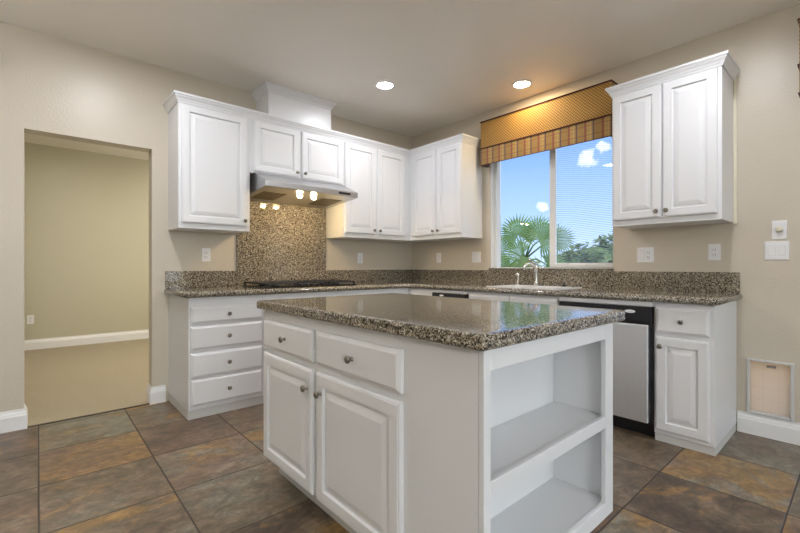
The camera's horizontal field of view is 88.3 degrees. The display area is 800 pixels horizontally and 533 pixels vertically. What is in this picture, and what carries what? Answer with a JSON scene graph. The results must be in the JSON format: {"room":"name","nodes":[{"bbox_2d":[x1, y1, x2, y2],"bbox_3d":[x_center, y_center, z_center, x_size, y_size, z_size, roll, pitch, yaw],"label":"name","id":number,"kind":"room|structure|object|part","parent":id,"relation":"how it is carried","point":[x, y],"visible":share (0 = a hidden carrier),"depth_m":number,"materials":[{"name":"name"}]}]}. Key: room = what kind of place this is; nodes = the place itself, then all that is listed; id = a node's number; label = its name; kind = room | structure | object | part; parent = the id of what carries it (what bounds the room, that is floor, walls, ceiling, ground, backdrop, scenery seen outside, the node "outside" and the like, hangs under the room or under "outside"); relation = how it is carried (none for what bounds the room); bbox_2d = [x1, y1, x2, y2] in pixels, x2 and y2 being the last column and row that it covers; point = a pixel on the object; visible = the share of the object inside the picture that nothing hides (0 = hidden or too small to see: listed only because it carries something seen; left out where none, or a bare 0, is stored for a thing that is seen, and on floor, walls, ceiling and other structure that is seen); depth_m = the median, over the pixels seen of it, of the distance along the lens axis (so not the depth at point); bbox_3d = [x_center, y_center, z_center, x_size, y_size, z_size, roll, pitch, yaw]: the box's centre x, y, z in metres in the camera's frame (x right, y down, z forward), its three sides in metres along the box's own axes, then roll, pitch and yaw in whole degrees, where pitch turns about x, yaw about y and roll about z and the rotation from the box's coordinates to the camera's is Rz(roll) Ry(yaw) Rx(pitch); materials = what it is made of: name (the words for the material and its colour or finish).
{"room":"kitchen","nodes":[
{"label":"kitchen","id":0,"kind":"room"},
{"bbox_2d":[24,142,148,339],"bbox_3d":[-4.663,-0.259,5.599,6.600,2.700,0.150,0,0,-41],"label":"wall","id":1,"kind":"structure","parent":0,"point":[86,214],"depth_m":5.74,"materials":[{"name":"beige paint"}]},
{"bbox_2d":[27,315,33,323],"bbox_3d":[-4.812,0.691,5.361,0.070,0.115,0.009,0,0,-41],"label":"wall outlet","id":2,"kind":"object","parent":1,"relation":"attached to","point":[30,318],"visible":1,"depth_m":5.36,"materials":[{"name":"white plastic"}]},
{"bbox_2d":[24,329,148,350],"bbox_3d":[-4.608,1.020,5.536,6.600,0.134,0.017,0,0,-41],"label":"baseboard","id":3,"kind":"structure","parent":1,"relation":"attached to","point":[34,344],"depth_m":5.72,"materials":[{"name":"white paint"}]},
{"bbox_2d":[24,338,148,425],"bbox_3d":[-3.474,1.139,4.248,6.600,0.104,3.449,0,0,-41],"label":"floor","id":4,"kind":"structure","parent":0,"point":[60,383],"depth_m":4.00,"materials":[{"name":"beige carpet"}]},
{"bbox_2d":[0,21,410,411],"bbox_3d":[-2.377,-0.259,3.001,6.600,2.700,0.130,0,0,-41],"label":"wall","id":5,"kind":"structure","parent":0,"point":[51,86],"depth_m":3.08,"materials":[{"name":"beige paint"}]},
{"bbox_2d":[0,404,27,433],"bbox_3d":[-3.704,1.024,1.822,3.049,0.134,0.147,0,0,-41],"label":"baseboard","id":6,"kind":"structure","parent":5,"relation":"attached to","point":[14,420],"depth_m":2.73,"materials":[{"name":"white paint"}]},
{"bbox_2d":[27,403,149,427],"bbox_3d":[-2.256,1.088,3.027,0.751,0.007,0.016,0,0,-41],"label":"trim","id":7,"kind":"structure","parent":5,"relation":"attached to","point":[147,403],"depth_m":3.00,"materials":[{"name":"wood"}]},
{"bbox_2d":[146,383,165,404],"bbox_3d":[-1.980,1.024,3.340,0.112,0.134,0.147,0,0,-41],"label":"baseboard","id":8,"kind":"structure","parent":5,"relation":"attached to","point":[157,394],"depth_m":3.29,"materials":[{"name":"white paint"}]},
{"bbox_2d":[165,271,236,287],"bbox_3d":[-1.682,0.107,3.513,0.569,0.138,0.020,0,0,-41],"label":"backsplash","id":9,"kind":"structure","parent":5,"relation":"attached to","point":[173,279],"depth_m":3.49,"materials":[{"name":"stone"}]},
{"bbox_2d":[202,248,209,260],"bbox_3d":[-1.664,-0.101,3.536,0.070,0.115,0.009,0,0,-41],"label":"wall outlet","id":10,"kind":"object","parent":5,"relation":"attached to","point":[205,251],"visible":1,"depth_m":3.53,"materials":[{"name":"white plastic"}]},
{"bbox_2d":[168,102,249,233],"bbox_3d":[-1.559,-0.776,3.386,0.543,0.966,0.374,0,0,-41],"label":"upper cabinet","id":11,"kind":"object","parent":5,"relation":"attached to","point":[209,150],"visible":0.99,"depth_m":3.25,"materials":[{"name":"white paint"}]},
{"bbox_2d":[250,119,342,185],"bbox_3d":[-1.005,-1.026,3.873,0.931,0.466,0.374,0,0,-41],"label":"upper cabinet","id":12,"kind":"object","parent":5,"relation":"attached to","point":[275,150],"visible":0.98,"depth_m":3.71,"materials":[{"name":"white paint"}]},
{"bbox_3d":[-1.077,-1.021,3.612,0.418,0.425,0.020,0,0,-41],"label":"door","id":13,"kind":"part","parent":12,"relation":"part of","materials":[{"name":"white paint"}]},
{"bbox_2d":[252,81,336,129],"bbox_3d":[-0.995,-1.434,3.921,0.721,0.348,0.315,0,0,-41],"label":"vent cover","id":14,"kind":"object","parent":12,"relation":"on","point":[270,98],"visible":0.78,"depth_m":3.78,"materials":[{"name":"white paint"}]},
{"bbox_3d":[-0.995,-1.572,3.921,0.721,0.071,0.315,0,0,-41],"label":"crown","id":15,"kind":"part","parent":14,"relation":"part of","materials":[{"name":"white paint"}]},
{"bbox_2d":[250,172,357,208],"bbox_3d":[-0.920,-0.699,3.805,0.906,0.186,0.550,0,0,-41],"label":"range hood","id":16,"kind":"object","parent":12,"relation":"attached to","point":[263,187],"visible":1,"depth_m":3.67,"materials":[{"name":"silver metal"}]},
{"bbox_3d":[-0.734,-1.021,3.914,0.441,0.425,0.020,0,0,-41],"label":"door","id":17,"kind":"part","parent":12,"relation":"part of","materials":[{"name":"white paint"}]},
{"bbox_2d":[358,253,362,262],"bbox_3d":[-0.445,-0.094,4.609,0.070,0.115,0.009,0,0,-41],"label":"wall outlet","id":18,"kind":"object","parent":5,"relation":"attached to","point":[360,255],"visible":1,"depth_m":4.61,"materials":[{"name":"white plastic"}]},
{"bbox_2d":[326,270,410,282],"bbox_3d":[-0.321,0.107,4.711,1.214,0.138,0.020,0,0,-41],"label":"backsplash","id":19,"kind":"structure","parent":5,"relation":"attached to","point":[351,275],"depth_m":4.68,"materials":[{"name":"stone"}]},
{"bbox_2d":[326,141,423,242],"bbox_3d":[-0.194,-0.776,4.587,1.226,0.966,0.374,0,0,-41],"label":"upper cabinet","id":20,"kind":"object","parent":5,"relation":"attached to","point":[380,179],"visible":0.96,"depth_m":4.31,"materials":[{"name":"white paint"}]},
{"bbox_2d":[163,90,480,156],"bbox_3d":[-0.577,-1.276,3.952,2.953,0.069,0.774,0,0,-23],"label":"crown molding","id":21,"kind":"structure","parent":20,"relation":"attached to","point":[176,96],"depth_m":3.77,"materials":[{"name":"white paint"}]},
{"bbox_3d":[-0.404,-0.785,4.205,0.379,0.897,0.020,0,0,-41],"label":"door","id":22,"kind":"part","parent":20,"relation":"part of","materials":[{"name":"white paint"}]},
{"bbox_3d":[-0.096,-0.785,4.476,0.386,0.897,0.020,0,0,-41],"label":"door","id":23,"kind":"part","parent":20,"relation":"part of","materials":[{"name":"white paint"}]},
{"bbox_2d":[0,0,799,159],"bbox_3d":[-1.176,-1.684,1.607,6.960,0.150,10.850,0,0,-41],"label":"ceiling","id":24,"kind":"structure","parent":0,"point":[447,62],"depth_m":2.93,"materials":[{"name":"paint"}]},
{"bbox_2d":[375,81,394,89],"bbox_3d":[-0.133,-1.605,3.648,0.176,0.008,0.176,0,0,-41],"label":"recessed light","id":25,"kind":"object","parent":24,"relation":"in","point":[384,85],"visible":1,"depth_m":3.64,"materials":[{"name":"white plastic"}]},
{"bbox_2d":[512,80,531,88],"bbox_3d":[1.075,-1.605,3.629,0.176,0.008,0.176,0,0,-41],"label":"recessed light","id":26,"kind":"object","parent":24,"relation":"in","point":[520,84],"visible":1,"depth_m":3.62,"materials":[{"name":"white plastic"}]},
{"bbox_2d":[0,401,799,532],"bbox_3d":[-0.021,1.141,0.326,6.600,0.100,7.000,0,0,-41],"label":"floor","id":27,"kind":"structure","parent":0,"point":[149,468],"depth_m":2.09,"materials":[{"name":"tile"}]},
{"bbox_2d":[169,294,262,419],"bbox_3d":[-1.470,0.657,3.288,0.539,0.868,0.639,0,0,-41],"label":"base cabinet","id":28,"kind":"object","parent":27,"relation":"on","point":[216,343],"visible":0.98,"depth_m":3.06,"materials":[{"name":"white paint"}]},
{"bbox_3d":[-1.282,0.901,3.078,0.519,0.185,0.020,0,0,-41],"label":"drawer","id":29,"kind":"part","parent":28,"relation":"part of","materials":[{"name":"white paint"}]},
{"bbox_3d":[-1.282,0.707,3.078,0.519,0.171,0.020,0,0,-41],"label":"drawer","id":30,"kind":"part","parent":28,"relation":"part of","materials":[{"name":"white paint"}]},
{"bbox_3d":[-1.282,0.511,3.078,0.519,0.164,0.020,0,0,-41],"label":"drawer","id":31,"kind":"part","parent":28,"relation":"part of","materials":[{"name":"white paint"}]},
{"bbox_3d":[-1.282,0.349,3.078,0.519,0.116,0.020,0,0,-41],"label":"drawer","id":32,"kind":"part","parent":28,"relation":"part of","materials":[{"name":"white paint"}]},
{"bbox_2d":[164,201,742,305],"bbox_3d":[0.199,-0.190,3.043,2.786,0.825,3.212,0,0,-41],"label":"countertop","id":33,"kind":"structure","parent":28,"relation":"on","point":[283,242],"depth_m":3.78,"materials":[{"name":"stone"}]},
{"bbox_3d":[-1.123,-0.213,4.006,0.920,0.780,0.018,0,0,-41],"label":"cooktop splash panel","id":34,"kind":"part","parent":33,"relation":"part of","materials":[{"name":"stone"}]},
{"bbox_2d":[242,279,356,287],"bbox_3d":[-0.908,0.153,3.788,0.905,0.046,0.480,0,0,-41],"label":"cooktop","id":35,"kind":"object","parent":33,"relation":"in","point":[323,282],"visible":1,"depth_m":3.62,"materials":[{"name":"black ceramic"}]},
{"bbox_2d":[522,259,539,285],"bbox_3d":[1.168,0.050,3.678,0.156,0.240,0.059,0,0,-1],"label":"faucet","id":36,"kind":"object","parent":33,"relation":"on","point":[535,266],"visible":1,"depth_m":3.66,"materials":[{"name":"silver metal"}]},
{"bbox_3d":[1.156,-0.003,3.674,0.132,0.070,0.028,0,0,-4],"label":"spout","id":37,"kind":"part","parent":36,"relation":"part of","materials":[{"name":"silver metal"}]},
{"bbox_2d":[486,284,581,289],"bbox_3d":[1.137,0.263,3.520,0.446,0.186,0.641,0,0,-41],"label":"sink","id":38,"kind":"object","parent":33,"relation":"in","point":[514,285],"visible":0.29,"depth_m":3.50,"materials":[{"name":"white ceramic"}]},
{"bbox_2d":[515,273,519,284],"bbox_3d":[1.082,0.116,3.808,0.070,0.106,0.039,0,0,-41],"label":"soap dispenser","id":39,"kind":"object","parent":38,"relation":"on","point":[517,274],"visible":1,"depth_m":3.81,"materials":[{"name":"silver metal"}]},
{"bbox_3d":[1.219,0.267,3.392,0.329,0.179,0.268,0,0,-41],"label":"bowl","id":40,"kind":"part","parent":38,"relation":"part of","materials":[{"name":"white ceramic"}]},
{"bbox_3d":[1.339,0.024,3.796,0.080,0.014,1.216,0,0,-41],"label":"window sill","id":41,"kind":"part","parent":33,"relation":"part of","materials":[{"name":"stone"}]},
{"bbox_2d":[262,290,366,403],"bbox_3d":[-0.881,0.657,3.806,1.029,0.868,0.639,0,0,-41],"label":"base cabinet","id":42,"kind":"object","parent":27,"relation":"on","point":[355,292],"visible":0.02,"depth_m":3.49,"materials":[{"name":"white paint"}]},
{"bbox_2d":[367,288,407,293],"bbox_3d":[-0.291,0.657,4.325,0.538,0.868,0.639,0,0,-41],"label":"base cabinet","id":43,"kind":"object","parent":27,"relation":"on","point":[398,290],"visible":0.02,"depth_m":4.12,"materials":[{"name":"white paint"}]},
{"bbox_2d":[264,310,612,532],"bbox_3d":[0.051,0.657,1.886,0.888,0.868,1.417,0,0,-41],"label":"kitchen island","id":44,"kind":"object","parent":27,"relation":"on","point":[383,432],"visible":0.9,"depth_m":1.50,"materials":[{"name":"white paint"}]},
{"bbox_3d":[-0.551,0.340,1.920,0.028,0.031,0.031,0,0,-41],"label":"knob","id":45,"kind":"part","parent":44,"relation":"part of","materials":[{"name":"silver metal"}]},
{"bbox_3d":[-0.533,0.340,1.936,0.020,0.142,0.500,0,0,-41],"label":"drawer","id":46,"kind":"part","parent":44,"relation":"part of","materials":[{"name":"white paint"}]},
{"bbox_3d":[-0.533,0.705,1.936,0.020,0.532,0.500,0,0,-41],"label":"door","id":47,"kind":"part","parent":44,"relation":"part of","materials":[{"name":"white paint"}]},
{"bbox_3d":[-0.411,0.521,1.761,0.028,0.031,0.031,0,0,-41],"label":"knob","id":48,"kind":"part","parent":44,"relation":"part of","materials":[{"name":"silver metal"}]},
{"bbox_3d":[-0.336,0.521,1.676,0.028,0.031,0.031,0,0,-41],"label":"knob","id":49,"kind":"part","parent":44,"relation":"part of","materials":[{"name":"silver metal"}]},
{"bbox_3d":[-0.188,0.340,1.507,0.028,0.031,0.031,0,0,-41],"label":"knob","id":50,"kind":"part","parent":44,"relation":"part of","materials":[{"name":"silver metal"}]},
{"bbox_3d":[-0.170,0.340,1.524,0.020,0.142,0.526,0,0,-41],"label":"drawer","id":51,"kind":"part","parent":44,"relation":"part of","materials":[{"name":"white paint"}]},
{"bbox_3d":[-0.170,0.705,1.524,0.020,0.532,0.526,0,0,-41],"label":"door","id":52,"kind":"part","parent":44,"relation":"part of","materials":[{"name":"white paint"}]},
{"bbox_2d":[257,293,624,350],"bbox_3d":[0.084,0.200,1.921,0.948,0.045,1.472,0,0,-41],"label":"island countertop","id":53,"kind":"structure","parent":44,"relation":"on","point":[473,324],"depth_m":1.49,"materials":[{"name":"stone"}]},
{"bbox_2d":[491,401,600,476],"bbox_3d":[0.453,0.603,1.468,0.790,0.020,0.220,0,0,-41],"label":"shelf","id":54,"kind":"object","parent":44,"relation":"attached to","point":[516,438],"depth_m":1.50,"materials":[{"name":"white paint"}]},
{"bbox_3d":[0.532,0.601,1.378,0.839,0.756,0.018,0,0,-41],"label":"frame","id":55,"kind":"part","parent":44,"relation":"part of","materials":[{"name":"white paint"}]},
{"bbox_2d":[409,288,468,295],"bbox_3d":[0.557,0.657,4.179,0.639,0.868,0.794,0,0,-41],"label":"base cabinet","id":56,"kind":"object","parent":27,"relation":"on","point":[415,291],"visible":0.09,"depth_m":4.07,"materials":[{"name":"white paint"}]},
{"bbox_3d":[0.486,0.235,3.864,0.062,0.024,0.415,0,0,-41],"label":"rail","id":57,"kind":"part","parent":56,"relation":"part of","materials":[{"name":"white paint"}]},
{"bbox_2d":[432,292,468,298],"bbox_3d":[0.675,0.670,4.031,0.618,0.842,0.415,0,0,-41],"label":"trash compactor","id":58,"kind":"object","parent":27,"relation":"on","point":[455,295],"visible":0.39,"depth_m":3.80,"materials":[{"name":"black plastic"}]},
{"bbox_2d":[469,291,653,306],"bbox_3d":[1.310,0.657,3.323,0.639,0.868,1.482,0,0,-41],"label":"base cabinet","id":59,"kind":"object","parent":27,"relation":"on","point":[550,300],"visible":0.09,"depth_m":3.15,"materials":[{"name":"white paint"}]},
{"bbox_3d":[0.911,0.307,3.383,0.020,0.168,0.865,0,0,-41],"label":"rail","id":60,"kind":"part","parent":59,"relation":"part of","materials":[{"name":"white paint"}]},
{"bbox_3d":[1.393,0.237,2.818,0.042,0.028,0.614,0,0,-41],"label":"rail","id":61,"kind":"part","parent":59,"relation":"part of","materials":[{"name":"white paint"}]},
{"bbox_2d":[559,301,654,436],"bbox_3d":[1.591,0.672,2.993,0.614,0.838,0.614,0,0,-41],"label":"dishwasher","id":62,"kind":"object","parent":27,"relation":"on","point":[633,337],"visible":0.38,"depth_m":2.65,"materials":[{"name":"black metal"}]},
{"bbox_3d":[1.375,0.310,2.802,0.030,0.114,0.604,0,0,-41],"label":"control panel","id":63,"kind":"part","parent":62,"relation":"part of","materials":[{"name":"black plastic"}]},
{"bbox_3d":[1.369,0.678,2.808,0.032,0.617,0.586,0,0,-41],"label":"door","id":64,"kind":"part","parent":62,"relation":"part of","materials":[{"name":"silver metal"}]},
{"bbox_3d":[1.629,1.041,3.026,0.515,0.099,0.611,0,0,-41],"label":"kick plate","id":65,"kind":"part","parent":62,"relation":"part of","materials":[{"name":"black plastic"}]},
{"bbox_2d":[654,301,736,455],"bbox_3d":[1.903,0.657,2.650,0.639,0.868,0.309,0,0,-41],"label":"base cabinet","id":66,"kind":"object","parent":27,"relation":"on","point":[695,346],"visible":0.99,"depth_m":2.46,"materials":[{"name":"white paint"}]},
{"bbox_3d":[1.689,0.331,2.468,0.020,0.156,0.272,0,0,-41],"label":"drawer","id":67,"kind":"part","parent":66,"relation":"part of","materials":[{"name":"white paint"}]},
{"bbox_3d":[1.689,0.725,2.468,0.020,0.577,0.272,0,0,-41],"label":"door","id":68,"kind":"part","parent":66,"relation":"part of","materials":[{"name":"white paint"}]},
{"bbox_2d":[411,4,799,429],"bbox_3d":[1.310,-0.259,3.929,0.160,2.700,10.650,0,0,-41],"label":"wall","id":69,"kind":"structure","parent":0,"point":[765,49],"depth_m":2.69,"materials":[{"name":"beige paint"}]},
{"bbox_2d":[437,253,440,262],"bbox_3d":[0.449,-0.101,4.778,0.009,0.115,0.070,0,0,-41],"label":"wall outlet","id":70,"kind":"object","parent":69,"relation":"attached to","point":[438,254],"visible":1,"depth_m":4.77,"materials":[{"name":"white plastic"}]},
{"bbox_2d":[410,142,481,241],"bbox_3d":[0.471,-0.776,4.477,0.374,0.966,0.764,0,0,-41],"label":"upper cabinet","id":71,"kind":"object","parent":69,"relation":"attached to","point":[446,182],"visible":0.98,"depth_m":4.27,"materials":[{"name":"white paint"}]},
{"bbox_3d":[0.262,-0.785,4.490,0.020,0.897,0.353,0,0,-41],"label":"door","id":72,"kind":"part","parent":71,"relation":"part of","materials":[{"name":"white paint"}]},
{"bbox_3d":[0.501,-0.785,4.219,0.020,0.897,0.321,0,0,-41],"label":"door","id":73,"kind":"part","parent":71,"relation":"part of","materials":[{"name":"white paint"}]},
{"bbox_2d":[411,270,488,283],"bbox_3d":[0.527,0.107,4.681,0.020,0.138,1.185,0,0,-41],"label":"backsplash","id":74,"kind":"structure","parent":69,"relation":"attached to","point":[459,276],"depth_m":4.60,"materials":[{"name":"stone"}]},
{"bbox_2d":[472,252,480,262],"bbox_3d":[0.807,-0.099,4.368,0.012,0.115,0.116,0,0,-41],"label":"wall switch","id":75,"kind":"object","parent":69,"relation":"attached to","point":[476,256],"visible":1,"depth_m":4.37,"materials":[{"name":"white plastic"}]},
{"bbox_2d":[480,79,617,167],"bbox_3d":[1.280,-1.243,3.739,0.134,0.445,1.284,0,0,-41],"label":"window valance","id":76,"kind":"object","parent":69,"relation":"attached to","point":[583,115],"visible":0.84,"depth_m":3.61,"materials":[{"name":"gold fabric"}]},
{"bbox_2d":[489,270,613,287],"bbox_3d":[1.321,0.104,3.780,0.020,0.145,1.216,0,0,-41],"label":"backsplash","id":77,"kind":"structure","parent":69,"relation":"attached to","point":[572,278],"depth_m":3.66,"materials":[{"name":"stone"}]},
{"bbox_2d":[491,149,612,268],"bbox_3d":[1.378,-0.629,3.825,0.124,1.320,1.195,0,0,-41],"label":"window","id":78,"kind":"structure","parent":69,"relation":"in","point":[495,167],"depth_m":3.85,"materials":[{"name":"white plastic"}]},
{"bbox_3d":[1.581,-0.620,3.602,0.035,1.254,0.568,0,0,-41],"label":"sash","id":79,"kind":"part","parent":78,"relation":"part of","materials":[{"name":"white plastic"}]},
{"bbox_2d":[637,247,653,261],"bbox_3d":[1.878,-0.089,3.152,0.012,0.115,0.116,0,0,-41],"label":"wall outlet","id":80,"kind":"object","parent":69,"relation":"attached to","point":[644,254],"visible":1,"depth_m":3.15,"materials":[{"name":"white plastic"}]},
{"bbox_2d":[646,250,650,258],"bbox_3d":[1.892,-0.089,3.134,0.003,0.066,0.033,0,0,-41],"label":"socket","id":81,"kind":"object","parent":80,"relation":"attached to","point":[648,252],"depth_m":3.13,"materials":[{"name":"white plastic"}]},
{"bbox_2d":[605,50,739,228],"bbox_3d":[1.879,-0.798,2.877,0.374,1.026,0.720,0,0,-41],"label":"upper cabinet","id":82,"kind":"object","parent":69,"relation":"attached to","point":[674,129],"visible":1,"depth_m":2.72,"materials":[{"name":"white paint"}]},
{"bbox_3d":[1.663,-0.783,2.899,0.020,0.901,0.310,0,0,-41],"label":"door","id":83,"kind":"part","parent":82,"relation":"part of","materials":[{"name":"white paint"}]},
{"bbox_3d":[1.884,-1.276,2.882,0.360,0.069,0.720,0,0,-41],"label":"crown","id":84,"kind":"part","parent":82,"relation":"part of","materials":[{"name":"white paint"}]},
{"bbox_3d":[1.870,-0.783,2.664,0.020,0.901,0.297,0,0,-41],"label":"door","id":85,"kind":"part","parent":82,"relation":"part of","materials":[{"name":"white paint"}]},
{"bbox_2d":[613,271,739,292],"bbox_3d":[1.986,0.107,3.023,0.020,0.138,0.797,0,0,-41],"label":"backsplash","id":86,"kind":"structure","parent":69,"relation":"attached to","point":[722,282],"depth_m":2.97,"materials":[{"name":"stone"}]},
{"bbox_2d":[708,244,720,260],"bbox_3d":[2.162,-0.099,2.831,0.009,0.115,0.070,0,0,-41],"label":"wall outlet","id":87,"kind":"object","parent":69,"relation":"attached to","point":[714,250],"visible":1,"depth_m":2.83,"materials":[{"name":"white plastic"}]},
{"bbox_2d":[711,247,716,256],"bbox_3d":[2.160,-0.099,2.829,0.003,0.066,0.033,0,0,-41],"label":"socket","id":88,"kind":"object","parent":87,"relation":"attached to","point":[713,249],"depth_m":2.83,"materials":[{"name":"white plastic"}]},
{"bbox_2d":[737,410,799,445],"bbox_3d":[2.385,1.024,2.573,0.017,0.134,0.434,0,0,-41],"label":"baseboard","id":89,"kind":"structure","parent":69,"relation":"attached to","point":[754,424],"depth_m":2.61,"materials":[{"name":"white paint"}]},
{"bbox_2d":[747,358,794,421],"bbox_3d":[2.354,0.777,2.618,0.028,0.356,0.226,0,0,-41],"label":"pet door","id":90,"kind":"structure","parent":69,"relation":"in","point":[772,382],"depth_m":2.62,"materials":[{"name":"white paint"}]},
{"bbox_2d":[765,241,788,259],"bbox_3d":[2.371,-0.101,2.592,0.012,0.115,0.116,0,0,-41],"label":"wall switch","id":91,"kind":"object","parent":69,"relation":"attached to","point":[775,250],"visible":1,"depth_m":2.59,"materials":[{"name":"white plastic"}]},
{"bbox_2d":[772,220,786,238],"bbox_3d":[2.373,-0.230,2.578,0.028,0.115,0.070,0,0,-41],"label":"dimmer switch","id":92,"kind":"object","parent":69,"relation":"attached to","point":[779,228],"visible":1,"depth_m":2.58,"materials":[{"name":"white plastic"}]},
{"bbox_3d":[2.370,-0.232,2.575,0.020,0.036,0.036,0,0,-41],"label":"dimmer knob","id":93,"kind":"part","parent":92,"relation":"part of","materials":[{"name":"beige plastic"}]},
{"bbox_2d":[797,18,799,97],"bbox_3d":[3.096,-1.243,1.676,0.134,0.445,2.127,0,0,-41],"label":"window valance","id":94,"kind":"object","parent":69,"relation":"attached to","point":[798,19],"visible":1,"depth_m":2.43,"materials":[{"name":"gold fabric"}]},
{"bbox_3d":[3.099,-1.324,1.679,0.124,0.266,2.108,0,0,-41],"label":"gold panel","id":95,"kind":"part","parent":94,"relation":"part of","materials":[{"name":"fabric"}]},
{"label":"outside","id":96,"kind":"structure","parent":0,"visible":0},
{"bbox_3d":[7.649,1.316,11.740,100.000,0.150,80.000,0,0,-41],"label":"ground","id":97,"kind":"structure","parent":96,"visible":0},
{"bbox_2d":[503,256,541,266],"bbox_3d":[2.731,0.618,9.355,1.524,1.841,2.075,0,0,-41],"label":"shrub","id":98,"kind":"object","parent":97,"relation":"on","point":[537,261],"visible":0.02,"depth_m":9.14,"materials":[{"name":"green plant"}]},
{"bbox_2d":[501,213,574,267],"bbox_3d":[2.250,0.101,7.452,1.709,2.191,0.885,0,0,36],"label":"fan palm","id":99,"kind":"object","parent":97,"relation":"on","point":[529,229],"visible":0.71,"depth_m":7.27,"materials":[{"name":"green plant"}]},
{"bbox_2d":[543,231,612,267],"bbox_3d":[5.234,0.458,10.188,3.433,2.785,4.270,0,0,-41],"label":"round tree","id":100,"kind":"object","parent":97,"relation":"on","point":[602,253],"visible":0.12,"depth_m":9.84,"materials":[{"name":"green plant"}]}
]}

